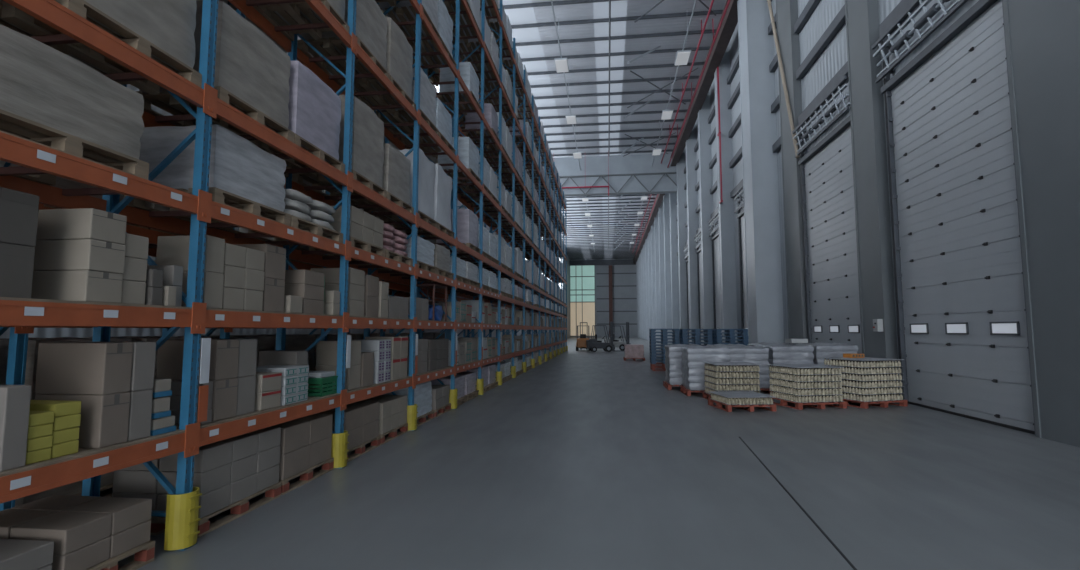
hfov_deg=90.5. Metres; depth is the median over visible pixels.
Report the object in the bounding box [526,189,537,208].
load
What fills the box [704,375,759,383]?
bottle layer
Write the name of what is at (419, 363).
carton
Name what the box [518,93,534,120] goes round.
load
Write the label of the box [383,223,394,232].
sack
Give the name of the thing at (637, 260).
trim
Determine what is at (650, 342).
pallet
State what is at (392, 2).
wooden pallet
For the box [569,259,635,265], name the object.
trim
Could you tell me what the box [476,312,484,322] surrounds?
carton
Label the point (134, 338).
load
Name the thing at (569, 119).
diffuser
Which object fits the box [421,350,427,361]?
carton
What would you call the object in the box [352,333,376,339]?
load
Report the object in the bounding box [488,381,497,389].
wooden pallet
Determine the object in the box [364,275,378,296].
carton
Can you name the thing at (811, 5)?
trim
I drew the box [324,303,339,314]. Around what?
carton
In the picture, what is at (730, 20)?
trim
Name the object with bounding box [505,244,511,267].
load
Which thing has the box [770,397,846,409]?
pallet
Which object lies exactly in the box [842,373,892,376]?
bottle
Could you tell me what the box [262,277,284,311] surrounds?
carton
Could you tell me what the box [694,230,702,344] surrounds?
door
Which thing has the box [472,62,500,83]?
wooden pallet
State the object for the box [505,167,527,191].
load
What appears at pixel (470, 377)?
load
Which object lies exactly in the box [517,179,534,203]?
load
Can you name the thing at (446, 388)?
carton
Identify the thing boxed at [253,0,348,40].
wooden pallet
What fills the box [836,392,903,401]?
bottle layer
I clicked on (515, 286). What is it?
load
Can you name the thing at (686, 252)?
door
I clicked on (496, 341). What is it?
carton
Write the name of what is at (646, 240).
column
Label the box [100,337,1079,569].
floor
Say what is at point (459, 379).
load
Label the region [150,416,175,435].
carton
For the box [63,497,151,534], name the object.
carton
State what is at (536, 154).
load
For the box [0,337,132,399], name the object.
load
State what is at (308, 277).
carton
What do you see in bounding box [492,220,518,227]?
wooden pallet
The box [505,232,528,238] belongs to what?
wooden pallet
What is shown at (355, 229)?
carton
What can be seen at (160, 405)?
carton
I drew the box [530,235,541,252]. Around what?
load
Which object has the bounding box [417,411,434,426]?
wooden pallet
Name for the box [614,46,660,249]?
trim
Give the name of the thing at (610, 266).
column
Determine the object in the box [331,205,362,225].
carton
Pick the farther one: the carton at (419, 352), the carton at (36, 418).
the carton at (419, 352)
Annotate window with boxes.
[503,0,589,253]
[570,265,595,336]
[593,0,626,255]
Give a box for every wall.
[0,37,569,337]
[570,258,636,336]
[684,0,978,358]
[1003,0,1079,446]
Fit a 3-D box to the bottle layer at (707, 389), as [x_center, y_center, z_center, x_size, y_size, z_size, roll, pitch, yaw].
[4.790,2.662,13.380,1.083,0.147,1.083,0,-5,2]
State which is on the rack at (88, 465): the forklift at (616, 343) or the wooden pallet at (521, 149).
the wooden pallet at (521, 149)
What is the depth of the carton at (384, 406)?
8.40 m
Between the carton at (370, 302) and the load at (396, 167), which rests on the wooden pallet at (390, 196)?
the load at (396, 167)
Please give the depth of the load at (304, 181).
9.34 m
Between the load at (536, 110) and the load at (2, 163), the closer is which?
the load at (2, 163)
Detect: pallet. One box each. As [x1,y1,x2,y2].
[0,0,201,93]
[0,109,148,185]
[44,205,147,228]
[75,483,112,496]
[87,541,154,569]
[124,187,290,228]
[127,223,183,243]
[135,86,293,146]
[150,482,280,537]
[219,215,342,245]
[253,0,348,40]
[259,133,344,176]
[279,458,333,494]
[289,236,384,256]
[292,170,386,201]
[297,36,389,85]
[337,249,412,265]
[339,192,413,215]
[341,75,415,113]
[347,436,380,461]
[372,261,437,273]
[375,210,438,227]
[376,0,411,6]
[376,109,438,139]
[379,423,407,444]
[380,5,440,45]
[399,268,453,278]
[400,132,455,156]
[400,223,454,237]
[408,38,456,71]
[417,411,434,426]
[420,275,469,284]
[428,68,439,86]
[431,403,450,417]
[437,91,481,115]
[441,243,480,253]
[443,168,480,185]
[444,0,471,18]
[451,13,482,42]
[457,251,491,259]
[457,280,480,287]
[457,396,467,405]
[458,183,491,198]
[459,41,492,65]
[463,128,499,145]
[465,194,499,207]
[465,257,499,264]
[465,390,478,400]
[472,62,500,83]
[475,263,506,269]
[476,144,507,158]
[476,204,507,214]
[476,385,489,392]
[479,82,507,101]
[480,0,500,22]
[482,284,490,291]
[483,212,512,220]
[484,266,512,272]
[485,97,513,113]
[485,156,513,168]
[488,22,508,43]
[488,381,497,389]
[491,287,498,293]
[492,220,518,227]
[493,168,519,177]
[497,40,513,59]
[501,176,523,184]
[501,226,523,233]
[502,59,519,76]
[502,113,519,127]
[505,185,528,193]
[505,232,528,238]
[510,74,524,88]
[512,137,528,148]
[515,89,528,102]
[515,192,532,199]
[517,101,532,113]
[518,113,536,124]
[518,146,532,156]
[519,199,535,206]
[522,156,535,165]
[525,163,538,172]
[530,178,544,185]
[534,141,544,149]
[623,357,644,360]
[649,329,678,331]
[649,332,678,334]
[649,335,678,337]
[649,338,679,341]
[649,341,678,344]
[649,344,673,347]
[650,347,665,350]
[650,350,665,353]
[650,353,665,357]
[650,357,664,360]
[650,360,664,363]
[650,363,664,367]
[650,366,665,370]
[663,381,682,389]
[679,329,711,331]
[679,332,711,335]
[679,335,711,338]
[680,339,712,341]
[680,342,712,344]
[680,386,707,395]
[702,392,715,402]
[708,399,775,411]
[712,329,747,331]
[712,332,747,335]
[712,336,748,338]
[713,339,748,342]
[713,342,747,345]
[760,388,772,393]
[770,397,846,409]
[830,399,907,408]
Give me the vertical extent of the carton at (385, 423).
0.236 m
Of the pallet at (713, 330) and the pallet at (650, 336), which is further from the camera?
the pallet at (650, 336)
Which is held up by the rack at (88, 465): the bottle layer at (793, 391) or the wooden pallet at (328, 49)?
the wooden pallet at (328, 49)
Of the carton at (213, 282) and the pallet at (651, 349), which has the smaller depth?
the carton at (213, 282)
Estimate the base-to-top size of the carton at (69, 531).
0.155 m
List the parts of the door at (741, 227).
header rail, panel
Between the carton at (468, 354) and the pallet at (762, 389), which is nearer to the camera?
the carton at (468, 354)
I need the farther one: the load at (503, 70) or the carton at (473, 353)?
the load at (503, 70)
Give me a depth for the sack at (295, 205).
6.15 m
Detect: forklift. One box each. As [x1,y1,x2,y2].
[576,322,589,350]
[586,322,614,351]
[604,322,630,350]
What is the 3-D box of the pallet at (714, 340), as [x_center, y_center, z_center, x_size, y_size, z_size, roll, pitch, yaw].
[7.698,2.263,21.692,1.200,0.138,1.000,-1,-5,7]
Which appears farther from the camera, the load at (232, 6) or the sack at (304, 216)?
the load at (232, 6)
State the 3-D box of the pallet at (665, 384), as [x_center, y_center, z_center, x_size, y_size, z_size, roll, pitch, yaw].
[4.419,3.049,16.227,1.200,0.144,1.200,-1,-5,6]
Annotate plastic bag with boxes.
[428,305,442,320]
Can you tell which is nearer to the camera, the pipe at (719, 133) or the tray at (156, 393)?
the tray at (156, 393)
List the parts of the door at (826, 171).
pane, header rail, panel, pane, pane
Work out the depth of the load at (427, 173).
10.35 m
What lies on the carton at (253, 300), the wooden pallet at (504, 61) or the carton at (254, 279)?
the carton at (254, 279)
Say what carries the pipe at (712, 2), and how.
attached to the roof beam
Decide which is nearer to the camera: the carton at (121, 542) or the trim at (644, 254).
the carton at (121, 542)
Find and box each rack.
[0,0,567,550]
[0,1,546,510]
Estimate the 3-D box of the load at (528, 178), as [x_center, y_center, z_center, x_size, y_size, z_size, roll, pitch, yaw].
[-0.889,-4.537,24.575,0.863,0.849,1.072,-1,-5,7]
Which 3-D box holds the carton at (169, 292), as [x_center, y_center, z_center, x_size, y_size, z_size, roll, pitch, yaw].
[-3.083,0.090,4.294,0.288,0.159,0.082,-1,-5,7]
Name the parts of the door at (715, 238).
header rail, panel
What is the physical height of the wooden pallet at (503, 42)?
0.144 m
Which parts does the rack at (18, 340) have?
post, post, post, post, post, post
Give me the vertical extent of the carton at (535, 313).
0.657 m
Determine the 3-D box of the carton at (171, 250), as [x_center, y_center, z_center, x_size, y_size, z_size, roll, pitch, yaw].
[-3.136,-0.269,4.806,0.488,0.318,0.222,-1,-5,7]
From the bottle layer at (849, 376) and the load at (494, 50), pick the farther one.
the load at (494, 50)
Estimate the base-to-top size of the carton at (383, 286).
0.278 m
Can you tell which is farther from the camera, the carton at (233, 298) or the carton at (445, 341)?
the carton at (445, 341)
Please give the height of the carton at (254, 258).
0.202 m
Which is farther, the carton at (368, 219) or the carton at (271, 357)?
the carton at (368, 219)
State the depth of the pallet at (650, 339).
23.10 m
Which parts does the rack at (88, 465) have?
post, post, marker plate, marker plate, post, post, marker plate, post, post, marker plate, marker plate, post, post, post, post, post, post, post, post, post, post, post, post, post, post, post, post, post, post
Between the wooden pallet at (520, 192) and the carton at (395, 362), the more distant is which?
the wooden pallet at (520, 192)
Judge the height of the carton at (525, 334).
0.599 m
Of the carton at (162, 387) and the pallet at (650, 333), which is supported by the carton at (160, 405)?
the carton at (162, 387)
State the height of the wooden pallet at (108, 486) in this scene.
0.144 m
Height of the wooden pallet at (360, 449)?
0.144 m
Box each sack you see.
[283,209,310,220]
[284,198,310,214]
[285,189,312,203]
[306,200,335,213]
[308,210,333,222]
[310,219,335,230]
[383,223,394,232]
[383,230,395,238]
[383,237,394,246]
[383,245,395,251]
[391,236,407,244]
[393,229,406,237]
[393,243,406,250]
[394,250,406,256]
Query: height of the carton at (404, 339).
0.348 m
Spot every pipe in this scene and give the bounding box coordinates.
[562,165,608,195]
[632,0,713,252]
[636,0,729,252]
[717,66,722,203]
[767,0,799,157]
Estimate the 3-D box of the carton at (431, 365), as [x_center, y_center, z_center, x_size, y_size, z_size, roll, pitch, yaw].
[-2.382,1.613,10.746,0.488,0.205,0.409,-1,-5,7]
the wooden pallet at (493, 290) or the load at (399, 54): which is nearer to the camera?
the load at (399, 54)
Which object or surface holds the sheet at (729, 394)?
on the bottle layer at (759, 400)
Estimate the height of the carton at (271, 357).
0.278 m
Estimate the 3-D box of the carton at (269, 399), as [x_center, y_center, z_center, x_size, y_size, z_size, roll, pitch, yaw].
[-3.023,1.192,5.574,0.490,0.179,0.332,-1,-5,7]
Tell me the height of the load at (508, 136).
1.083 m
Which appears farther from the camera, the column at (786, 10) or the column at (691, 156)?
the column at (691, 156)
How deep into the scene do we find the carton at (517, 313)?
21.75 m
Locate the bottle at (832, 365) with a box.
[832,365,891,369]
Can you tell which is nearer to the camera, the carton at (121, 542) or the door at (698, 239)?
the carton at (121, 542)
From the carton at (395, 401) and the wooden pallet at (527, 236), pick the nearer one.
the carton at (395, 401)
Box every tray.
[150,426,175,435]
[151,410,170,418]
[153,390,171,397]
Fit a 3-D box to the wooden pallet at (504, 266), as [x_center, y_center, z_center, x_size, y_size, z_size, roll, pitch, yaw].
[-1.654,-0.616,18.012,0.920,0.144,1.150,-1,-5,7]
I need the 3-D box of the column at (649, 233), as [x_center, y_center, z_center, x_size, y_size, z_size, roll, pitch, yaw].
[17.576,-0.362,84.461,0.770,18.380,0.610,-1,-5,7]
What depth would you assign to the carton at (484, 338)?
15.30 m
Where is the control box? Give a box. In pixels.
[873,319,882,331]
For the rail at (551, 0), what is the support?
attached to the roof beam
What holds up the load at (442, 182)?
on the wooden pallet
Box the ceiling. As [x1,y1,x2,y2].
[503,0,726,258]
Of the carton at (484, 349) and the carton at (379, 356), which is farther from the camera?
the carton at (484, 349)
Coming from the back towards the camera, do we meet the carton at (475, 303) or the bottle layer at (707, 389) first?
the carton at (475, 303)
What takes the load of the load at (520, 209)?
on the wooden pallet at (520, 228)
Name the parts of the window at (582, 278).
pane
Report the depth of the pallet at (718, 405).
11.58 m
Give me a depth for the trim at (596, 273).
126.69 m
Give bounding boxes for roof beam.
[553,153,676,196]
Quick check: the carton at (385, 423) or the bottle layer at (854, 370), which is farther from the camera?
the bottle layer at (854, 370)
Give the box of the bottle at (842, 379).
[842,379,892,383]
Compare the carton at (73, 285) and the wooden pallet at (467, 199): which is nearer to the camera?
the carton at (73, 285)
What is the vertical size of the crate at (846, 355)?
0.100 m
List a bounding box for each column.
[669,193,679,343]
[676,149,687,338]
[686,124,698,344]
[698,92,713,344]
[714,47,737,341]
[737,0,783,343]
[776,0,806,343]
[845,0,899,395]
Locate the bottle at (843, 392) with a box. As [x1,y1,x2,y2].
[843,392,893,396]
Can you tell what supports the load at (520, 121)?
on the wooden pallet at (517, 138)
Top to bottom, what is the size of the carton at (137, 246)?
0.172 m
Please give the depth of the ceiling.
36.53 m
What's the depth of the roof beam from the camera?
50.89 m
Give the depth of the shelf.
11.23 m
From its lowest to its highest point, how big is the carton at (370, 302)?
0.309 m
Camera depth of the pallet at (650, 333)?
23.13 m
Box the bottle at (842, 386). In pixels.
[842,386,892,389]
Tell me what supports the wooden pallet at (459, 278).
on the rack at (88, 465)
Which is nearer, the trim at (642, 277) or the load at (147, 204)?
the load at (147, 204)
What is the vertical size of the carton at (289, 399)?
0.099 m
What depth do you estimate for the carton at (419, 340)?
9.88 m
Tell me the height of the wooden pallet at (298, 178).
0.144 m
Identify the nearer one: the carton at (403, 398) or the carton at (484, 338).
the carton at (403, 398)
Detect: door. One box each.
[683,244,689,344]
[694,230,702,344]
[708,212,721,335]
[733,185,747,328]
[792,76,861,353]
[872,0,1035,435]
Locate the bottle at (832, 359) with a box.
[832,359,891,362]
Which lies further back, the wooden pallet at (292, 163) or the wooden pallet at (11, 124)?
the wooden pallet at (292, 163)
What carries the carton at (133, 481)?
on the carton at (153, 496)
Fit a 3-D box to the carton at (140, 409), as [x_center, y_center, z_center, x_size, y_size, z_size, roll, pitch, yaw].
[-3.247,0.972,4.036,0.538,0.359,0.187,-1,-5,7]
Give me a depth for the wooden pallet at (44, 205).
5.77 m
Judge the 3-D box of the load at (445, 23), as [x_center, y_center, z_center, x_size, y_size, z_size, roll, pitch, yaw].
[-2.488,-5.676,11.994,0.841,1.010,1.012,-1,-5,7]
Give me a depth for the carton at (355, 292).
7.34 m
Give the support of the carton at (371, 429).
on the wooden pallet at (360, 449)
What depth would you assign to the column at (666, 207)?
60.51 m
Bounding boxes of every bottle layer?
[704,363,760,371]
[704,369,759,377]
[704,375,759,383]
[705,381,760,390]
[705,387,759,394]
[710,393,772,404]
[768,372,841,381]
[769,365,840,374]
[770,378,841,388]
[770,384,843,395]
[770,391,844,402]
[822,359,902,367]
[828,365,900,373]
[835,372,901,380]
[835,379,903,387]
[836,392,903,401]
[838,386,901,394]
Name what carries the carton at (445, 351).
on the carton at (444, 360)
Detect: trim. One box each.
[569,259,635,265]
[596,273,636,324]
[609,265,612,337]
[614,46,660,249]
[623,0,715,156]
[633,0,737,263]
[636,260,638,337]
[638,258,639,337]
[639,253,641,338]
[641,248,644,338]
[643,243,646,339]
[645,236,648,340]
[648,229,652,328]
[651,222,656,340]
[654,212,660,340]
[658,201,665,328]
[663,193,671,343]
[669,14,776,216]
[670,0,922,262]
[676,0,820,220]
[677,4,845,238]
[684,0,771,173]
[739,437,856,569]
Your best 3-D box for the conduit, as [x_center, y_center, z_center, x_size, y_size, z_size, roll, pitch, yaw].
[6.927,-12.117,53.751,0.100,0.100,114.000,-1,-5,7]
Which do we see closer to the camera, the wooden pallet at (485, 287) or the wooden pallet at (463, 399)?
the wooden pallet at (463, 399)
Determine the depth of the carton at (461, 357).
12.72 m
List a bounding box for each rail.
[551,0,594,251]
[629,0,696,249]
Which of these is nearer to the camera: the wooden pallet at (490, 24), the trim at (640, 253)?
the wooden pallet at (490, 24)
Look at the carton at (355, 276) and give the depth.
7.33 m
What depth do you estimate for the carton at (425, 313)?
10.30 m
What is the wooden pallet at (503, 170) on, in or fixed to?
on the rack at (88, 465)
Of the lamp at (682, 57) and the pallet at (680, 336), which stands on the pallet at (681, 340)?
the pallet at (680, 336)
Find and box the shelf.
[416,284,446,302]
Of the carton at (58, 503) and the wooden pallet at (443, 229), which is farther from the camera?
the wooden pallet at (443, 229)
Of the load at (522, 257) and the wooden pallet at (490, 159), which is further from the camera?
the load at (522, 257)
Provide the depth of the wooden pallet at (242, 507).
4.95 m
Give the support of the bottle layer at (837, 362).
on the bottle layer at (854, 370)
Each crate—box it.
[307,376,337,396]
[843,353,863,357]
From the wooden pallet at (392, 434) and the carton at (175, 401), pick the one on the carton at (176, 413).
the carton at (175, 401)
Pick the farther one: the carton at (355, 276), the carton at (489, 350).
the carton at (489, 350)
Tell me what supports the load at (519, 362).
on the wooden pallet
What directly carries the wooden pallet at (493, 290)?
on the rack at (88, 465)
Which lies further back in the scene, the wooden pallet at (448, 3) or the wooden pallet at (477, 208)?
the wooden pallet at (477, 208)
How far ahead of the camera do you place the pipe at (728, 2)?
34.24 m
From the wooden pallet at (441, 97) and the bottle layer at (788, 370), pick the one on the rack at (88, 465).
the wooden pallet at (441, 97)
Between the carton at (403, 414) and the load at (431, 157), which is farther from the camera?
the load at (431, 157)
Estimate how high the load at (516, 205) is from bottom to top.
1.112 m
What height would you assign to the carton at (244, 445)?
0.189 m
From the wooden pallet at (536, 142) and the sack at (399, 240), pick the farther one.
the wooden pallet at (536, 142)
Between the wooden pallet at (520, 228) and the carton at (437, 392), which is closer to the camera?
the carton at (437, 392)
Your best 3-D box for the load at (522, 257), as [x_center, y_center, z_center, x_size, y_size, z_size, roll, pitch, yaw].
[-1.037,-0.697,23.096,0.880,0.868,1.045,-1,-5,7]
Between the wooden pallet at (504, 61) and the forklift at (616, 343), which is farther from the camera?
the forklift at (616, 343)
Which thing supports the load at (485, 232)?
on the wooden pallet at (485, 254)
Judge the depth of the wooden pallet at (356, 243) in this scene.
7.83 m
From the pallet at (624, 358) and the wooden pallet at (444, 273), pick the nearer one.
the wooden pallet at (444, 273)
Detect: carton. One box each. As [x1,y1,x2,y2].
[0,187,39,246]
[0,242,34,297]
[0,385,30,471]
[0,509,57,538]
[0,538,53,569]
[10,511,111,554]
[11,495,101,511]
[25,448,50,464]
[26,435,52,451]
[27,423,52,438]
[28,411,53,426]
[30,400,80,416]
[31,270,122,302]
[33,239,125,273]
[35,342,132,394]
[35,392,129,447]
[36,208,126,244]
[37,564,51,569]
[50,440,78,457]
[51,537,110,569]
[52,414,80,430]
[52,427,79,444]
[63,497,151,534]
[109,520,150,557]
[112,492,157,510]
[113,470,157,492]
[120,458,159,470]
[121,280,145,304]
[122,257,146,281]
[124,233,148,259]
[127,389,152,440]
[130,342,155,390]
[144,287,162,305]
[145,269,162,287]
[147,265,182,285]
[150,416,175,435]
[151,396,170,418]
[153,379,171,397]
[156,235,224,273]
[156,339,238,379]
[157,463,230,494]
[157,484,230,517]
[159,441,232,471]
[162,286,175,305]
[169,395,211,409]
[170,381,212,395]
[170,409,211,423]
[171,378,237,421]
[175,286,181,306]
[180,271,223,308]
[214,339,256,376]
[221,434,257,461]
[222,287,243,309]
[223,265,245,288]
[224,243,245,267]
[230,454,256,482]
[230,473,256,504]
[233,244,285,279]
[236,375,255,415]
[243,289,262,310]
[245,248,264,270]
[245,268,263,290]
[246,427,280,452]
[255,372,281,392]
[255,389,280,410]
[256,366,296,376]
[256,446,279,471]
[256,464,278,491]
[258,350,307,365]
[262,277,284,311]
[263,365,308,374]
[270,421,309,453]
[279,445,309,479]
[281,376,296,386]
[281,385,295,395]
[281,394,295,405]
[284,284,323,300]
[284,295,302,312]
[285,270,324,286]
[291,414,332,443]
[296,383,307,393]
[296,392,307,402]
[297,374,307,383]
[302,299,323,313]
[308,371,334,377]
[309,436,331,467]
[311,268,364,285]
[315,364,360,389]
[316,341,360,364]
[317,407,363,431]
[324,291,339,302]
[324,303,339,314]
[325,284,364,300]
[329,221,361,239]
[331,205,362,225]
[334,425,362,449]
[347,300,363,316]
[347,402,378,424]
[351,340,384,350]
[359,339,390,349]
[360,352,373,386]
[361,350,384,361]
[362,226,372,243]
[363,211,373,229]
[363,400,391,418]
[363,419,378,442]
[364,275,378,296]
[364,296,377,316]
[365,337,400,357]
[369,397,399,414]
[373,216,383,234]
[373,231,382,247]
[373,372,383,383]
[374,361,383,372]
[376,336,407,356]
[377,395,406,411]
[378,281,388,299]
[378,299,387,317]
[379,416,390,433]
[384,360,390,370]
[384,371,390,381]
[385,350,390,360]
[388,296,398,318]
[390,358,399,379]
[391,412,399,429]
[399,297,407,318]
[399,409,406,425]
[400,357,406,377]
[401,297,421,308]
[407,351,421,362]
[407,362,420,374]
[408,308,421,319]
[408,339,421,350]
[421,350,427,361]
[421,361,426,372]
[422,298,428,309]
[422,309,428,319]
[422,339,427,349]
[427,350,436,360]
[427,360,435,370]
[428,339,436,349]
[431,385,449,395]
[432,387,442,399]
[432,397,442,409]
[435,349,442,359]
[436,359,441,369]
[437,339,442,348]
[438,302,465,311]
[441,314,459,321]
[442,306,458,313]
[442,358,447,367]
[443,339,448,348]
[443,348,448,357]
[443,394,448,405]
[448,340,457,352]
[448,353,457,365]
[457,337,476,348]
[458,341,471,351]
[458,344,464,354]
[458,354,465,364]
[459,312,465,321]
[461,300,483,311]
[465,352,470,362]
[466,305,471,313]
[466,313,471,321]
[471,349,476,361]
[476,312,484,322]
[477,337,486,347]
[483,348,486,358]
[484,303,490,312]
[487,313,490,323]
[487,337,494,346]
[487,338,490,347]
[487,347,491,357]
[491,307,506,315]
[491,309,504,316]
[491,312,495,317]
[491,318,495,323]
[491,347,494,356]
[495,340,501,347]
[495,347,502,354]
[500,335,514,342]
[507,308,510,316]
[515,311,522,317]
[515,336,528,348]
[521,335,533,347]
[525,334,535,346]
[527,312,536,325]
[527,313,529,325]
[536,333,544,344]
[785,339,807,342]
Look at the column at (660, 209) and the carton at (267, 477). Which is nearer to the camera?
the carton at (267, 477)
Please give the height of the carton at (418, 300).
0.203 m
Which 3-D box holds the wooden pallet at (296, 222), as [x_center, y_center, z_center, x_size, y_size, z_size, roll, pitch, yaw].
[-3.113,-0.647,6.540,0.900,0.144,1.150,-1,-5,7]
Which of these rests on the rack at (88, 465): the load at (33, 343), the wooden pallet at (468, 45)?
the wooden pallet at (468, 45)
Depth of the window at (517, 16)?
35.22 m
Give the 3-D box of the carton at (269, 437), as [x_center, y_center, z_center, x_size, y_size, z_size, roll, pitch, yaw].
[-2.986,1.595,5.539,0.418,0.189,0.365,-1,-5,7]
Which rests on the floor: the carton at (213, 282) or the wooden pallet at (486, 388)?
the wooden pallet at (486, 388)
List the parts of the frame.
leg, leg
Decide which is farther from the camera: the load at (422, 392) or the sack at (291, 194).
the load at (422, 392)
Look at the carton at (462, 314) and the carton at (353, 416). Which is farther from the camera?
the carton at (462, 314)
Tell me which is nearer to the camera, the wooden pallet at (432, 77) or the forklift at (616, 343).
the wooden pallet at (432, 77)
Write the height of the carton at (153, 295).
0.139 m
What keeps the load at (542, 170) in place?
on the wooden pallet at (530, 178)
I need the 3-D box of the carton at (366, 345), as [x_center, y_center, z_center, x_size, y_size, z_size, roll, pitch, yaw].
[-2.675,0.929,8.273,0.490,0.163,0.232,-1,-5,7]
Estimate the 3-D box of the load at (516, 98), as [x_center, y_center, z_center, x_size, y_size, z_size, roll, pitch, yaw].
[-1.360,-7.058,21.074,0.866,1.046,1.112,-1,-5,7]
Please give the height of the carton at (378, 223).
0.220 m
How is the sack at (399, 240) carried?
on the sack at (397, 246)
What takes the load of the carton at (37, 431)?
on the carton at (43, 442)
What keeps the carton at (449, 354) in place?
on the rack at (88, 465)
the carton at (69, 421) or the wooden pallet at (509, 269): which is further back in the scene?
the wooden pallet at (509, 269)
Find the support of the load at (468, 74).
on the wooden pallet at (441, 97)
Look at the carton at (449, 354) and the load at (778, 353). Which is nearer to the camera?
the carton at (449, 354)
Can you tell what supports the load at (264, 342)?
on the wooden pallet
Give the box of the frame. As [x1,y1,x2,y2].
[416,284,446,320]
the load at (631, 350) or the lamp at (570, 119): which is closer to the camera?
the load at (631, 350)
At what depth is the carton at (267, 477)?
5.46 m
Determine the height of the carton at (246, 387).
0.359 m
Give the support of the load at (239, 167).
on the wooden pallet at (220, 196)
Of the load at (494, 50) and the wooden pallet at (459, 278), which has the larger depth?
the load at (494, 50)
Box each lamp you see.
[554,58,568,72]
[565,114,576,123]
[573,152,581,158]
[652,148,661,154]
[661,110,673,119]
[674,50,690,65]
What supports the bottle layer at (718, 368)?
on the bottle layer at (711, 373)
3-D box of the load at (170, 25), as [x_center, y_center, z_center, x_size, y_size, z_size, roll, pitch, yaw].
[-3.441,-2.375,4.147,0.848,1.036,1.120,-1,-5,7]
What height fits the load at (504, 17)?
0.862 m
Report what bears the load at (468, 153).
on the wooden pallet
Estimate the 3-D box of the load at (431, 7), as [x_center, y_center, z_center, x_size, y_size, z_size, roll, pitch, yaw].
[-2.636,-5.740,10.834,0.882,0.943,1.043,-1,-5,7]
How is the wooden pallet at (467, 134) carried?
on the rack at (88, 465)
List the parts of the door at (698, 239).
header rail, panel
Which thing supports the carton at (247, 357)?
on the carton at (246, 387)
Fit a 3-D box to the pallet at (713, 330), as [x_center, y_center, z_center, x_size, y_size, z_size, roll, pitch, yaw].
[7.690,1.850,21.728,1.200,0.138,1.000,-1,-5,7]
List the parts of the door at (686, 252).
panel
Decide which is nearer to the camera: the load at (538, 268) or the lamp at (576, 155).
the load at (538, 268)
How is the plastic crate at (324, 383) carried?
on the rack at (88, 465)
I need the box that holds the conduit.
[608,0,610,248]
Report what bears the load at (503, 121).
on the wooden pallet at (490, 145)
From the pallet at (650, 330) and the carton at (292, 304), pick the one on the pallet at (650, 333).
the pallet at (650, 330)
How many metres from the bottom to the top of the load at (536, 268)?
0.988 m
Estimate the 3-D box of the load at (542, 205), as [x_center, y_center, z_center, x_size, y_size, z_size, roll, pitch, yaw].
[-0.247,-4.143,29.623,0.880,0.910,0.991,-1,-5,7]
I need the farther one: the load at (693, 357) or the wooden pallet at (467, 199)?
the wooden pallet at (467, 199)
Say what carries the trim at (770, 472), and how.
on the floor
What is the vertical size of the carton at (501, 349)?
0.235 m
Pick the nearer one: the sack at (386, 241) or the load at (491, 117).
the sack at (386, 241)
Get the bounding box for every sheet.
[703,362,759,364]
[708,391,773,397]
[766,364,843,367]
[825,357,903,360]
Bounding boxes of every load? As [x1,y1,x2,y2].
[0,0,196,73]
[0,24,143,158]
[0,160,5,166]
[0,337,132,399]
[8,163,123,202]
[15,471,113,506]
[83,336,210,378]
[139,0,290,133]
[139,124,285,211]
[145,201,190,218]
[210,335,274,366]
[229,5,286,52]
[239,227,308,249]
[261,334,315,368]
[269,61,340,162]
[274,0,344,24]
[287,334,351,366]
[299,94,383,190]
[301,0,386,74]
[303,179,311,185]
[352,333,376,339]
[353,143,410,206]
[353,333,399,335]
[354,17,412,104]
[375,148,435,221]
[376,67,435,130]
[379,0,437,37]
[382,381,431,416]
[384,136,399,149]
[400,333,432,338]
[401,98,451,149]
[402,163,451,232]
[403,235,434,265]
[413,0,452,64]
[423,332,444,338]
[426,152,435,163]
[431,375,464,398]
[434,244,450,271]
[437,209,477,246]
[438,137,478,180]
[439,62,478,109]
[450,0,480,36]
[450,256,465,277]
[456,372,475,394]
[458,155,489,190]
[458,224,488,256]
[459,11,490,61]
[463,366,487,388]
[465,103,497,140]
[465,261,477,281]
[466,233,496,259]
[472,32,498,77]
[472,167,497,200]
[475,235,504,264]
[476,112,505,154]
[477,268,488,285]
[479,62,505,96]
[479,180,504,210]
[484,364,495,383]
[485,0,497,16]
[485,126,511,164]
[487,70,511,109]
[488,271,496,288]
[489,0,506,38]
[491,363,504,378]
[493,140,517,174]
[494,362,510,376]
[496,278,504,291]
[497,87,517,123]
[498,15,511,54]
[501,247,522,275]
[501,358,516,373]
[502,41,517,72]
[502,150,522,183]
[502,278,510,293]
[503,190,511,217]
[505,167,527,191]
[505,192,517,224]
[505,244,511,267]
[507,257,526,278]
[508,212,526,236]
[509,120,526,144]
[510,247,517,271]
[511,53,522,85]
[511,284,517,296]
[515,64,527,98]
[515,174,530,196]
[515,201,522,229]
[515,356,530,366]
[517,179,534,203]
[517,287,521,297]
[517,360,521,370]
[518,80,530,110]
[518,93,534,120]
[519,353,534,358]
[522,122,531,153]
[522,289,530,301]
[525,137,535,162]
[525,148,537,169]
[525,197,541,214]
[525,217,530,240]
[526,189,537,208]
[527,104,537,124]
[527,151,540,177]
[527,260,534,282]
[528,200,543,219]
[529,352,537,362]
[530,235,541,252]
[531,165,543,180]
[531,220,534,242]
[531,224,537,247]
[531,295,537,303]
[535,265,537,284]
[537,121,543,142]
[537,175,548,194]
[538,268,541,286]
[541,274,543,288]
[543,228,556,240]
[624,344,643,357]
[664,344,700,384]
[681,346,729,389]
[706,344,745,346]
[725,346,769,387]
[747,342,790,346]
[762,344,813,381]
[803,343,857,365]
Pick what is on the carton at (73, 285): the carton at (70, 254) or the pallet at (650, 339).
the carton at (70, 254)
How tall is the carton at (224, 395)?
0.359 m
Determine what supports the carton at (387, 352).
on the carton at (387, 364)
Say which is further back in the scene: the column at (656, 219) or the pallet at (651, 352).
the column at (656, 219)
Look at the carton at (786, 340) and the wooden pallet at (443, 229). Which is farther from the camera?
the carton at (786, 340)

